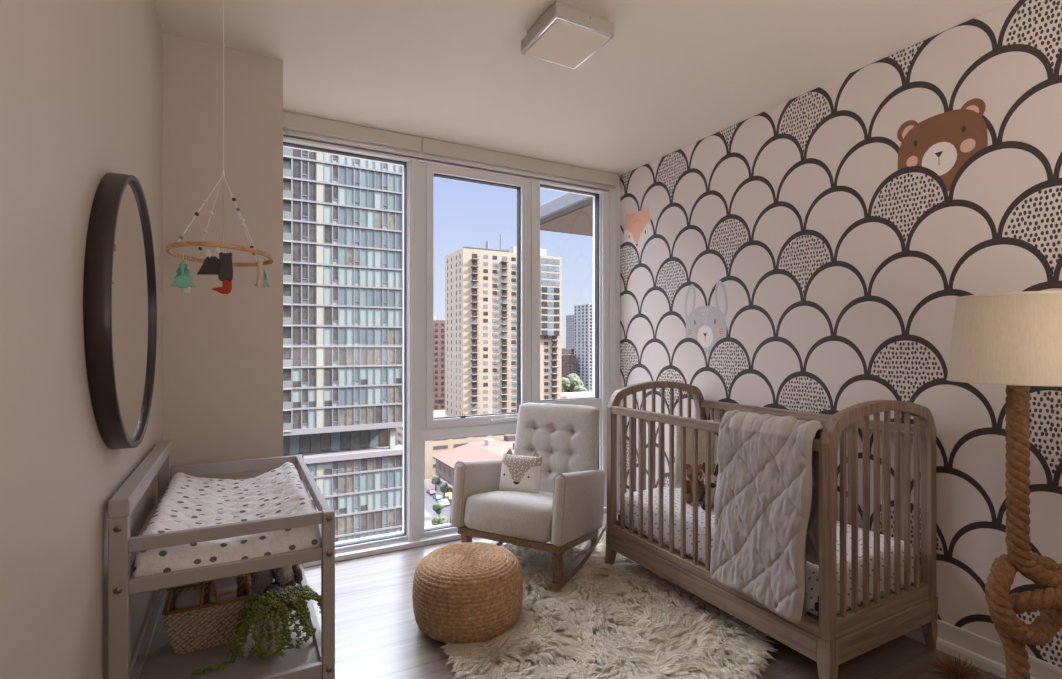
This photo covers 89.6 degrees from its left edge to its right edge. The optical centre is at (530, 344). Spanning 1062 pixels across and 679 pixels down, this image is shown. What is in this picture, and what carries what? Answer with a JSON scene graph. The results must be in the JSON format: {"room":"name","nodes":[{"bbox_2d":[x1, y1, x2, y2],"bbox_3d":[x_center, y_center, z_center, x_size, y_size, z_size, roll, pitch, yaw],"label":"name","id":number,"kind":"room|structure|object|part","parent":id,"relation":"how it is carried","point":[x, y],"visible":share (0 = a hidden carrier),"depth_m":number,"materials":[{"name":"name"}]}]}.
{"room":"bedroom","nodes":[
{"label":"bedroom","id":0,"kind":"room"},
{"bbox_2d":[0,0,162,678],"bbox_3d":[-0.808,-0.020,0.733,0.120,2.700,5.260,0,0,-29],"label":"wall","id":1,"kind":"structure","parent":0,"point":[81,81],"depth_m":1.01,"materials":[{"name":"beige paint"}]},
{"bbox_2d":[83,172,156,448],"bbox_3d":[-1.127,-0.090,1.499,0.047,0.750,0.750,0,0,-29],"label":"wall mirror","id":2,"kind":"object","parent":1,"relation":"attached to","point":[120,292],"visible":1,"depth_m":1.33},
{"bbox_3d":[-1.120,-0.090,1.503,0.006,0.721,0.721,0,0,-29],"label":"glass","id":3,"kind":"part","parent":2,"relation":"part of","materials":[{"name":"mirror"}]},
{"bbox_2d":[163,33,282,479],"bbox_3d":[-1.601,-0.020,2.823,0.480,2.700,0.830,0,0,-29],"label":"wall","id":4,"kind":"structure","parent":0,"point":[223,353],"depth_m":2.45,"materials":[{"name":"beige paint"}]},
{"bbox_2d":[283,141,407,550],"bbox_3d":[-1.180,0.022,3.399,0.810,2.515,0.100,0,0,-29],"label":"window","id":5,"kind":"structure","parent":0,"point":[361,542],"depth_m":3.55,"materials":[{"name":"silver metal"}]},
{"bbox_2d":[408,158,419,541],"bbox_3d":[-0.785,0.035,3.569,0.074,2.550,0.097,0,0,-29],"label":"trim","id":6,"kind":"structure","parent":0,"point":[414,165],"depth_m":3.52,"materials":[{"name":"silver metal"}]},
{"bbox_2d":[303,506,617,567],"bbox_3d":[-0.431,1.327,3.812,2.520,0.105,0.208,0,0,-29],"label":"trim","id":7,"kind":"structure","parent":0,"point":[388,546],"depth_m":3.46,"materials":[{"name":"silver metal"}]},
{"bbox_2d":[420,433,510,535],"bbox_3d":[-0.400,0.955,3.822,0.845,0.650,0.100,0,0,-29],"label":"window","id":8,"kind":"structure","parent":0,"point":[424,531],"depth_m":3.59,"materials":[{"name":"silver metal"}]},
{"bbox_2d":[420,163,530,440],"bbox_3d":[-0.393,-0.295,3.810,0.845,1.870,0.168,0,0,-29],"label":"window","id":9,"kind":"structure","parent":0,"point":[431,428],"depth_m":3.71,"materials":[{"name":"silver metal"}]},
{"bbox_3d":[-0.177,0.534,3.847,0.240,0.028,0.026,0,0,-29],"label":"handle","id":10,"kind":"part","parent":9,"relation":"part of","materials":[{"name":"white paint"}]},
{"bbox_2d":[531,181,538,402],"bbox_3d":[0.015,0.035,4.011,0.063,2.550,0.085,0,0,-29],"label":"trim","id":11,"kind":"structure","parent":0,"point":[534,185],"depth_m":3.97,"materials":[{"name":"silver metal"}]},
{"bbox_2d":[539,183,601,402],"bbox_3d":[0.286,-0.395,4.195,0.597,1.680,0.100,0,0,-29],"label":"window","id":12,"kind":"structure","parent":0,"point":[597,197],"depth_m":4.29,"materials":[{"name":"silver metal"}]},
{"bbox_2d":[553,401,601,469],"bbox_3d":[0.286,0.863,4.195,0.597,0.835,0.100,0,0,-29],"label":"window","id":13,"kind":"structure","parent":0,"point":[598,404],"depth_m":4.29,"materials":[{"name":"silver metal"}]},
{"bbox_2d":[155,0,1012,175],"bbox_3d":[0.551,-1.445,1.500,3.200,0.150,5.310,0,0,-29],"label":"ceiling","id":14,"kind":"structure","parent":0,"point":[673,75],"depth_m":2.58,"materials":[{"name":"beige paint"}]},
{"bbox_2d":[166,0,273,293],"bbox_3d":[-0.991,-0.767,1.715,0.299,1.206,0.299,0,0,-29],"label":"mobile","id":15,"kind":"object","parent":14,"relation":"hanging from","point":[220,264],"visible":1,"depth_m":1.70,"materials":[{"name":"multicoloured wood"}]},
{"bbox_2d":[521,0,613,68],"bbox_3d":[0.150,-1.323,2.287,0.286,0.094,0.304,0,0,-29],"label":"ceiling light","id":16,"kind":"object","parent":14,"relation":"attached to","point":[567,35],"visible":1,"depth_m":2.22,"materials":[{"name":"white glass"}]},
{"bbox_2d":[525,19,609,67],"bbox_3d":[0.151,-1.284,2.289,0.260,0.015,0.278,0,0,-29],"label":"diffuser","id":17,"kind":"object","parent":16,"relation":"attached to","point":[564,42],"depth_m":2.25,"materials":[{"name":"beige"}]},
{"bbox_2d":[303,510,1002,678],"bbox_3d":[0.563,1.390,1.478,3.200,0.120,5.260,0,0,-29],"label":"floor","id":18,"kind":"structure","parent":0,"point":[378,635],"depth_m":2.37,"materials":[{"name":"grey wood"}]},
{"bbox_2d":[108,440,334,678],"bbox_3d":[-1.035,0.858,1.861,0.533,0.945,0.948,0,0,-29],"label":"table","id":19,"kind":"object","parent":18,"relation":"on","point":[314,659],"visible":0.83,"depth_m":1.56,"materials":[{"name":"grey paint"}]},
{"bbox_3d":[-1.037,0.880,1.349,0.040,0.900,0.040,0,0,-29],"label":"leg","id":20,"kind":"part","parent":19,"relation":"part of","materials":[{"name":"grey paint"}]},
{"bbox_3d":[-1.250,0.407,1.745,0.044,0.045,0.946,0,0,-29],"label":"rail","id":21,"kind":"part","parent":19,"relation":"part of","materials":[{"name":"grey paint"}]},
{"bbox_3d":[-1.253,0.618,1.744,0.022,0.045,0.860,0,0,-29],"label":"rail","id":22,"kind":"part","parent":19,"relation":"part of","materials":[{"name":"grey paint"}]},
{"bbox_3d":[-1.253,0.982,1.744,0.022,0.047,0.860,0,0,-29],"label":"shelf rail","id":23,"kind":"part","parent":19,"relation":"part of","materials":[{"name":"grey paint"}]},
{"bbox_3d":[-1.467,0.880,2.139,0.040,0.900,0.040,0,0,-29],"label":"leg","id":24,"kind":"part","parent":19,"relation":"part of","materials":[{"name":"grey paint"}]},
{"bbox_3d":[-1.248,0.980,2.260,0.459,0.040,0.020,0,0,-29],"label":"shelf rail","id":25,"kind":"part","parent":19,"relation":"part of","materials":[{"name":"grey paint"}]},
{"bbox_2d":[162,573,250,654],"bbox_3d":[-1.072,0.853,1.785,0.244,0.252,0.197,0,0,-29],"label":"wicker basket","id":26,"kind":"object","parent":19,"relation":"on","point":[207,625],"visible":0.73,"depth_m":1.72,"materials":[{"name":"brown wicker"}]},
{"bbox_2d":[175,589,204,609],"bbox_3d":[-1.121,0.895,1.758,0.080,0.147,0.104,0,0,-29],"label":"folded cloths","id":27,"kind":"object","parent":26,"relation":"in","point":[189,598],"visible":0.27,"depth_m":1.73,"materials":[{"name":"grey fabric"}]},
{"bbox_3d":[-1.067,0.783,1.787,0.062,0.112,0.194,0,0,-29],"label":"handle","id":28,"kind":"part","parent":26,"relation":"part of","materials":[{"name":"brown wicker"}]},
{"bbox_2d":[209,576,236,602],"bbox_3d":[-1.036,0.882,1.804,0.081,0.171,0.104,0,0,-29],"label":"folded cloths","id":29,"kind":"object","parent":26,"relation":"in","point":[226,587],"visible":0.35,"depth_m":1.77,"materials":[{"name":"beige fabric"}]},
{"bbox_2d":[239,568,284,603],"bbox_3d":[-1.044,0.868,2.061,0.180,0.222,0.159,0,0,-39],"label":"elephant","id":30,"kind":"object","parent":26,"relation":"in","point":[261,581],"visible":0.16,"depth_m":2.06},
{"bbox_3d":[-0.989,0.951,2.062,0.096,0.049,0.047,0,0,32],"label":"leg","id":31,"kind":"part","parent":30,"relation":"part of","materials":[{"name":"grey fabric"}]},
{"bbox_3d":[-1.004,0.897,2.106,0.070,0.087,0.037,0,0,5],"label":"arm","id":32,"kind":"part","parent":30,"relation":"part of"},
{"bbox_3d":[-0.817,0.507,1.466,0.459,0.034,0.020,0,0,-29],"label":"rail","id":33,"kind":"part","parent":19,"relation":"part of","materials":[{"name":"grey paint"}]},
{"bbox_3d":[-0.817,0.613,1.466,0.459,0.035,0.020,0,0,-29],"label":"rail","id":34,"kind":"part","parent":19,"relation":"part of","materials":[{"name":"grey paint"}]},
{"bbox_2d":[133,462,320,577],"bbox_3d":[-1.024,0.555,1.856,0.463,0.124,0.858,0,0,-29],"label":"changing pad","id":35,"kind":"object","parent":19,"relation":"on","point":[188,502],"visible":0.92,"depth_m":1.67,"materials":[{"name":"white fabric"}]},
{"bbox_2d":[141,579,321,678],"bbox_3d":[-1.035,0.986,1.862,0.473,0.012,0.884,0,0,-29],"label":"shelf","id":36,"kind":"object","parent":19,"relation":"attached to","point":[160,662],"depth_m":1.67,"materials":[{"name":"grey paint"}]},
{"bbox_3d":[-1.248,0.515,2.260,0.459,0.050,0.020,0,0,-29],"label":"rail","id":37,"kind":"part","parent":19,"relation":"part of","materials":[{"name":"grey paint"}]},
{"bbox_2d":[191,585,320,673],"bbox_3d":[-0.841,0.899,1.715,0.242,0.160,0.362,0,0,16],"label":"trailing plant","id":38,"kind":"object","parent":19,"relation":"on","point":[270,612],"visible":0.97,"depth_m":1.69,"materials":[{"name":"green plant"}]},
{"bbox_3d":[-0.841,0.920,1.734,0.096,0.118,0.096,0,0,-29],"label":"pot","id":39,"kind":"part","parent":38,"relation":"part of","materials":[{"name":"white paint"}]},
{"bbox_2d":[262,564,302,593],"bbox_3d":[-0.982,0.860,2.127,0.150,0.238,0.132,0,0,2],"label":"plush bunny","id":40,"kind":"object","parent":19,"relation":"on","point":[293,573],"visible":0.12,"depth_m":2.12,"materials":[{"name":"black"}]},
{"bbox_3d":[-0.945,0.956,2.098,0.039,0.041,0.080,0,0,-18],"label":"leg","id":41,"kind":"part","parent":40,"relation":"part of","materials":[{"name":"brown fabric"}]},
{"bbox_3d":[-0.932,0.910,2.134,0.058,0.072,0.031,0,0,45],"label":"arm","id":42,"kind":"part","parent":40,"relation":"part of"},
{"bbox_3d":[-0.817,0.955,1.466,0.459,0.040,0.020,0,0,-29],"label":"shelf rail","id":43,"kind":"part","parent":19,"relation":"part of","materials":[{"name":"grey paint"}]},
{"bbox_3d":[-1.031,0.910,2.376,0.034,0.840,0.040,0,0,-29],"label":"leg","id":44,"kind":"part","parent":19,"relation":"part of","materials":[{"name":"grey paint"}]},
{"bbox_3d":[-0.818,0.982,1.980,0.022,0.047,0.860,0,0,-29],"label":"shelf rail","id":45,"kind":"part","parent":19,"relation":"part of","materials":[{"name":"grey paint"}]},
{"bbox_3d":[-0.818,0.507,1.980,0.022,0.034,0.860,0,0,-29],"label":"rail","id":46,"kind":"part","parent":19,"relation":"part of","materials":[{"name":"grey paint"}]},
{"bbox_3d":[-0.601,0.910,1.585,0.034,0.840,0.040,0,0,-29],"label":"leg","id":47,"kind":"part","parent":19,"relation":"part of","materials":[{"name":"grey paint"}]},
{"bbox_2d":[438,532,777,678],"bbox_3d":[0.371,1.288,2.748,1.699,0.082,1.918,0,0,-13],"label":"sheepskin rug","id":48,"kind":"object","parent":18,"relation":"on","point":[622,619],"visible":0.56,"depth_m":2.38,"materials":[{"name":"beige fur"}]},
{"bbox_2d":[412,542,522,643],"bbox_3d":[-0.298,1.163,2.562,0.523,0.332,0.525,0,0,10],"label":"pouf","id":49,"kind":"object","parent":48,"relation":"on","point":[470,592],"visible":0.99,"depth_m":2.37,"materials":[{"name":"wicker"}]},
{"bbox_2d":[450,402,606,590],"bbox_3d":[0.021,0.844,3.292,0.722,0.911,0.799,0,0,28],"label":"rocking chair","id":50,"kind":"object","parent":48,"relation":"on","point":[567,510],"visible":0.87,"depth_m":3.12,"materials":[{"name":"grey fabric"}]},
{"bbox_3d":[-0.375,1.183,3.127,0.036,0.167,0.074,0,0,28],"label":"leg","id":51,"kind":"part","parent":50,"relation":"part of","materials":[{"name":"brown wood"}]},
{"bbox_3d":[-0.284,0.918,3.398,0.084,0.458,0.697,0,0,28],"label":"arm","id":52,"kind":"part","parent":50,"relation":"part of","materials":[{"name":"grey fabric"}]},
{"bbox_3d":[-0.034,0.991,3.181,0.565,0.271,0.551,0,0,27],"label":"seat","id":53,"kind":"part","parent":50,"relation":"part of","materials":[{"name":"grey fabric"}]},
{"bbox_2d":[499,449,541,492],"bbox_3d":[-0.065,0.771,3.262,0.265,0.254,0.126,0,0,23],"label":"cushion","id":54,"kind":"object","parent":50,"relation":"on","point":[518,472],"visible":0.95,"depth_m":3.22,"materials":[{"name":"white fabric"}]},
{"bbox_3d":[-0.003,1.119,3.213,0.651,0.122,0.588,0,0,27],"label":"seat frame","id":55,"kind":"part","parent":50,"relation":"part of","materials":[{"name":"brown wood"}]},
{"bbox_3d":[0.140,1.183,2.860,0.036,0.167,0.074,0,0,28],"label":"leg","id":56,"kind":"part","parent":50,"relation":"part of","materials":[{"name":"brown wood"}]},
{"bbox_3d":[0.148,0.755,3.474,0.612,0.732,0.238,0,0,27],"label":"backrest","id":57,"kind":"part","parent":50,"relation":"part of","materials":[{"name":"grey fabric"}]},
{"bbox_3d":[0.288,0.918,3.100,0.072,0.458,0.697,0,0,28],"label":"arm","id":58,"kind":"part","parent":50,"relation":"part of","materials":[{"name":"grey fabric"}]},
{"bbox_2d":[606,381,937,678],"bbox_3d":[1.116,0.778,2.771,0.773,1.103,1.383,0,0,-29],"label":"crib","id":59,"kind":"object","parent":18,"relation":"on","point":[831,639],"visible":0.73,"depth_m":2.31,"materials":[{"name":"beige wood"}]},
{"bbox_3d":[0.481,1.218,3.183,0.052,0.224,0.052,0,0,-29],"label":"leg","id":60,"kind":"part","parent":59,"relation":"part of","materials":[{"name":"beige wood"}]},
{"bbox_3d":[0.798,0.666,3.356,0.765,0.878,0.042,0,0,-29],"label":"frame","id":61,"kind":"part","parent":59,"relation":"part of","materials":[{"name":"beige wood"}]},
{"bbox_3d":[0.797,1.083,2.598,0.036,0.043,1.291,0,0,-29],"label":"rail","id":62,"kind":"part","parent":59,"relation":"part of","materials":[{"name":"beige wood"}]},
{"bbox_3d":[0.797,0.383,2.598,0.036,0.045,1.291,0,0,-29],"label":"rail","id":63,"kind":"part","parent":59,"relation":"part of","materials":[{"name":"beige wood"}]},
{"bbox_2d":[710,410,823,623],"bbox_3d":[0.979,0.682,2.247,0.160,0.795,0.501,0,0,-29],"label":"quilt","id":64,"kind":"object","parent":59,"relation":"on","point":[766,502],"visible":0.97,"depth_m":2.16,"materials":[{"name":"grey fabric"}]},
{"bbox_2d":[625,486,913,616],"bbox_3d":[1.116,0.973,2.770,0.665,0.195,1.273,0,0,-29],"label":"mattress","id":65,"kind":"object","parent":59,"relation":"on","point":[812,570],"visible":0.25,"depth_m":2.47,"materials":[{"name":"white fabric"}]},
{"bbox_2d":[680,464,704,503],"bbox_3d":[0.919,0.772,2.991,0.165,0.203,0.146,0,0,4],"label":"plush bear","id":66,"kind":"object","parent":65,"relation":"on","point":[689,483],"visible":0.55,"depth_m":2.99},
{"bbox_3d":[0.876,0.849,2.963,0.043,0.045,0.088,0,0,23],"label":"leg","id":67,"kind":"part","parent":66,"relation":"part of","materials":[{"name":"brown fabric"}]},
{"bbox_2d":[674,420,714,487],"bbox_3d":[0.983,0.655,3.219,0.230,0.408,0.173,0,0,21],"label":"cushion","id":68,"kind":"object","parent":65,"relation":"on","point":[689,431],"visible":0.37,"depth_m":3.18,"materials":[{"name":"beige fabric"}]},
{"bbox_2d":[698,462,717,509],"bbox_3d":[0.970,0.755,2.864,0.150,0.238,0.132,0,0,10],"label":"deer","id":69,"kind":"object","parent":65,"relation":"on","point":[701,497],"visible":0.44,"depth_m":2.86},
{"bbox_3d":[0.922,0.805,2.881,0.058,0.072,0.031,0,0,-34],"label":"arm","id":70,"kind":"part","parent":69,"relation":"part of"},
{"bbox_3d":[1.433,0.383,2.943,0.036,0.045,1.291,0,0,-29],"label":"rail","id":71,"kind":"part","parent":59,"relation":"part of","materials":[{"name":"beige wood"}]},
{"bbox_3d":[1.116,1.218,2.014,0.052,0.224,0.052,0,0,-29],"label":"leg","id":72,"kind":"part","parent":59,"relation":"part of","materials":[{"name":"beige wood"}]},
{"bbox_3d":[1.434,0.666,2.185,0.765,0.878,0.042,0,0,-29],"label":"frame","id":73,"kind":"part","parent":59,"relation":"part of","materials":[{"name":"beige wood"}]},
{"bbox_3d":[1.434,1.075,2.185,0.681,0.060,0.030,0,0,-29],"label":"rail","id":74,"kind":"part","parent":59,"relation":"part of","materials":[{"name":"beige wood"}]},
{"bbox_3d":[1.750,1.218,2.358,0.052,0.224,0.052,0,0,-29],"label":"leg","id":75,"kind":"part","parent":59,"relation":"part of","materials":[{"name":"beige wood"}]},
{"bbox_2d":[926,654,982,678],"bbox_3d":[1.711,1.281,2.063,0.223,0.093,0.293,0,0,-29],"label":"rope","id":76,"kind":"object","parent":18,"relation":"on","point":[957,671],"visible":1,"depth_m":2.11,"materials":[{"name":"brown fabric"}]},
{"bbox_2d":[986,672,999,678],"bbox_3d":[1.819,1.320,2.095,0.121,0.013,0.087,0,0,-29],"label":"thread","id":77,"kind":"object","parent":18,"relation":"on","point":[988,674],"visible":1,"depth_m":2.13,"materials":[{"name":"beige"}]},
{"bbox_2d":[947,290,1061,678],"bbox_3d":[1.553,0.586,1.700,0.366,1.488,0.355,0,0,-2],"label":"floor lamp","id":78,"kind":"object","parent":18,"relation":"on","point":[1013,340],"visible":1,"depth_m":1.66,"materials":[{"name":"fabric"}]},
{"bbox_3d":[1.547,-0.019,1.700,0.356,0.275,0.356,0,0,-29],"label":"lamp shade","id":79,"kind":"part","parent":78,"relation":"part of","materials":[{"name":"fabric"}]},
{"bbox_3d":[1.547,0.115,1.700,0.358,0.008,0.358,0,0,-29],"label":"trim","id":80,"kind":"part","parent":78,"relation":"part of","materials":[{"name":"fabric"}]},
{"bbox_3d":[1.547,-0.154,1.700,0.307,0.008,0.307,0,0,-29],"label":"trim","id":81,"kind":"part","parent":78,"relation":"part of","materials":[{"name":"fabric"}]},
{"bbox_2d":[619,0,1061,667],"bbox_3d":[1.931,-0.020,2.220,0.127,2.700,5.260,0,0,-29],"label":"wall","id":82,"kind":"structure","parent":0,"point":[815,251],"depth_m":2.52,"materials":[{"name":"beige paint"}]},
{"bbox_2d":[283,129,618,196],"bbox_3d":[-0.436,-1.292,3.820,2.520,0.155,0.190,0,0,-29],"label":"trim","id":83,"kind":"structure","parent":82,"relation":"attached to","point":[286,137],"depth_m":3.58,"materials":[{"name":"silver metal"}]},
{"bbox_2d":[283,111,421,155],"bbox_3d":[-1.115,-1.308,3.342,0.866,0.119,0.063,0,0,-29],"label":"blind cassette","id":84,"kind":"object","parent":83,"relation":"attached to","point":[291,121],"visible":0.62,"depth_m":3.31,"materials":[{"name":"beige metal"}]},
{"bbox_2d":[421,137,617,188],"bbox_3d":[-0.024,-1.308,3.934,1.608,0.119,0.063,0,0,-29],"label":"blind cassette","id":85,"kind":"object","parent":83,"relation":"attached to","point":[438,148],"visible":0.91,"depth_m":3.85,"materials":[{"name":"beige metal"}]},
{"bbox_2d":[602,187,619,506],"bbox_3d":[0.631,0.020,4.334,0.155,2.580,0.105,0,0,-29],"label":"trim","id":86,"kind":"structure","parent":82,"relation":"attached to","point":[610,202],"depth_m":4.30,"materials":[{"name":"silver metal"}]},
{"bbox_2d":[618,494,1061,678],"bbox_3d":[1.894,1.268,2.143,0.026,0.125,4.960,0,0,-29],"label":"baseboard","id":87,"kind":"structure","parent":82,"relation":"attached to","point":[952,640],"depth_m":2.21,"materials":[{"name":"white wood"}]},
{"label":"outside","id":88,"kind":"structure","parent":0,"visible":0},
{"bbox_2d":[540,193,592,235],"bbox_3d":[3.210,-1.663,7.501,6.200,0.215,2.680,0,0,-29],"label":"balcony slab","id":89,"kind":"object","parent":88,"point":[570,213],"visible":0.02,"depth_m":6.53,"materials":[{"name":"white concrete"}]},
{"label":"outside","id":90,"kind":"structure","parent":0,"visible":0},
{"bbox_2d":[424,479,451,505],"bbox_3d":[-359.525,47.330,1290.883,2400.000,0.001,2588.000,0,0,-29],"label":"ground","id":91,"kind":"structure","parent":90,"point":[427,483],"depth_m":176.45,"materials":[{"name":"beige concrete"}]},
{"bbox_2d":[283,147,402,541],"bbox_3d":[-40.592,1.830,86.288,35.000,91.000,24.600,0,0,-29],"label":"glass tower","id":92,"kind":"structure","parent":91,"relation":"on","point":[343,216],"depth_m":80.22,"materials":[{"name":"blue glass"}]},
{"bbox_2d":[431,476,439,489],"bbox_3d":[-31.063,45.064,174.147,2.788,4.561,2.618,0,0,-29],"label":"street tree","id":93,"kind":"object","parent":91,"relation":"on","point":[435,480],"visible":1,"depth_m":173.59,"materials":[{"name":"green plant"}]},
{"bbox_3d":[-31.044,44.132,174.053,2.925,2.698,2.142,0,0,7],"label":"crown","id":94,"kind":"part","parent":93,"relation":"part of","materials":[{"name":"green plant"}]},
{"bbox_2d":[433,320,444,410],"bbox_3d":[-57.895,17.330,282.567,24.100,60.000,28.100,0,0,-29],"label":"brick tower","id":95,"kind":"structure","parent":91,"relation":"on","point":[438,325],"depth_m":272.56,"materials":[{"name":"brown brick"}]},
{"bbox_2d":[432,515,447,525],"bbox_3d":[-21.956,44.277,129.295,3.783,6.130,4.013,0,0,-29],"label":"street tree","id":96,"kind":"object","parent":91,"relation":"on","point":[441,519],"visible":0.57,"depth_m":128.22,"materials":[{"name":"green plant"}]},
{"bbox_2d":[440,482,448,497],"bbox_3d":[-26.798,44.889,165.264,2.927,4.911,2.895,0,0,-29],"label":"street tree","id":97,"kind":"object","parent":91,"relation":"on","point":[444,487],"visible":1,"depth_m":164.47,"materials":[{"name":"green plant"}]},
{"bbox_3d":[-26.593,44.059,165.179,2.891,3.251,2.679,0,0,24],"label":"crown","id":98,"kind":"part","parent":97,"relation":"part of","materials":[{"name":"green plant"}]},
{"bbox_2d":[397,410,515,479],"bbox_3d":[-9.023,38.130,233.444,93.080,18.400,53.080,0,0,-29],"label":"parking garage","id":99,"kind":"structure","parent":91,"relation":"on","point":[433,447],"depth_m":191.87,"materials":[{"name":"beige concrete"}]},
{"bbox_2d":[445,234,561,415],"bbox_3d":[-11.113,-8.070,226.836,45.060,75.200,22.700,0,0,-29],"label":"tower","id":100,"kind":"structure","parent":99,"relation":"on","point":[480,283],"depth_m":215.46,"materials":[{"name":"concrete"}]},
{"bbox_2d":[432,434,515,492],"bbox_3d":[-5.487,39.230,167.705,35.600,16.200,54.000,0,0,-29],"label":"brick building","id":101,"kind":"structure","parent":91,"relation":"on","point":[490,449],"depth_m":173.44,"materials":[{"name":"brick"}]},
{"bbox_2d":[562,377,569,392],"bbox_3d":[25.347,37.603,469.779,17.221,19.462,17.165,0,0,-29],"label":"street tree","id":102,"kind":"object","parent":91,"relation":"on","point":[565,381],"visible":0.27,"depth_m":464.10,"materials":[{"name":"green plant"}]},
{"bbox_2d":[562,348,573,354],"bbox_3d":[48.337,25.330,555.308,35.100,44.000,30.100,0,0,-29],"label":"brick block","id":103,"kind":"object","parent":91,"relation":"on","point":[565,351],"visible":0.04,"depth_m":539.94,"materials":[{"name":"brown brick"}]},
{"bbox_2d":[562,354,575,392],"bbox_3d":[30.663,28.330,515.558,22.100,38.000,13.100,0,0,-29],"label":"brick block","id":104,"kind":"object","parent":91,"relation":"on","point":[568,361],"visible":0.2,"depth_m":510.96,"materials":[{"name":"brown brick"}]},
{"bbox_2d":[566,315,573,347],"bbox_3d":[64.837,4.330,689.435,28.100,86.000,30.100,0,0,-29],"label":"tower","id":105,"kind":"structure","parent":91,"relation":"on","point":[569,318],"depth_m":687.23,"materials":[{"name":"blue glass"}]},
{"bbox_2d":[566,373,583,391],"bbox_3d":[37.685,36.344,481.330,18.649,21.979,20.897,0,0,-29],"label":"street tree","id":106,"kind":"object","parent":91,"relation":"on","point":[574,380],"visible":0.69,"depth_m":475.22,"materials":[{"name":"green plant"}]},
{"bbox_2d":[562,392,592,397],"bbox_3d":[31.130,41.980,403.729,40.000,10.700,20.100,0,0,-29],"label":"building","id":107,"kind":"structure","parent":91,"relation":"on","point":[568,394],"depth_m":397.60,"materials":[{"name":"white concrete"}]},
{"bbox_2d":[573,385,586,391],"bbox_3d":[41.678,40.570,448.404,10.504,13.533,12.092,0,0,-29],"label":"street tree","id":108,"kind":"object","parent":91,"relation":"on","point":[579,388],"visible":0.58,"depth_m":444.69,"materials":[{"name":"green plant"}]},
{"bbox_2d":[574,304,592,391],"bbox_3d":[67.109,4.330,522.830,43.100,86.000,25.100,0,0,-29],"label":"tower","id":109,"kind":"structure","parent":91,"relation":"on","point":[583,314],"depth_m":507.97,"materials":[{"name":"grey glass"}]},
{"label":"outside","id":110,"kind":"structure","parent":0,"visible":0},
{"bbox_2d":[424,486,450,526],"bbox_3d":[-71.764,47.290,234.130,11.300,0.040,360.000,0,0,-29],"label":"street","id":111,"kind":"structure","parent":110,"point":[429,513],"depth_m":152.82,"materials":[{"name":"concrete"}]},
{"bbox_2d":[426,489,435,494],"bbox_3d":[-31.735,46.540,169.941,1.840,1.460,4.380,0,0,-29],"label":"car","id":112,"kind":"object","parent":111,"relation":"on","point":[430,491],"visible":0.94,"depth_m":168.70,"materials":[{"name":"paint"}]},
{"bbox_2d":[432,494,442,500],"bbox_3d":[-28.721,46.540,164.181,1.840,1.460,4.380,0,0,-29],"label":"car","id":113,"kind":"object","parent":111,"relation":"on","point":[436,496],"visible":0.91,"depth_m":163.03,"materials":[{"name":"paint"}]},
{"bbox_2d":[432,500,444,515],"bbox_3d":[-25.177,44.824,145.381,3.042,5.041,3.385,0,0,-29],"label":"street tree","id":114,"kind":"object","parent":111,"relation":"on","point":[438,506],"visible":1,"depth_m":144.51,"materials":[{"name":"green plant"}]},
{"bbox_2d":[440,499,448,504],"bbox_3d":[-25.851,46.540,158.685,1.840,1.460,4.380,0,0,-29],"label":"car","id":115,"kind":"object","parent":111,"relation":"on","point":[443,501],"visible":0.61,"depth_m":157.40,"materials":[{"name":"paint"}]}
]}

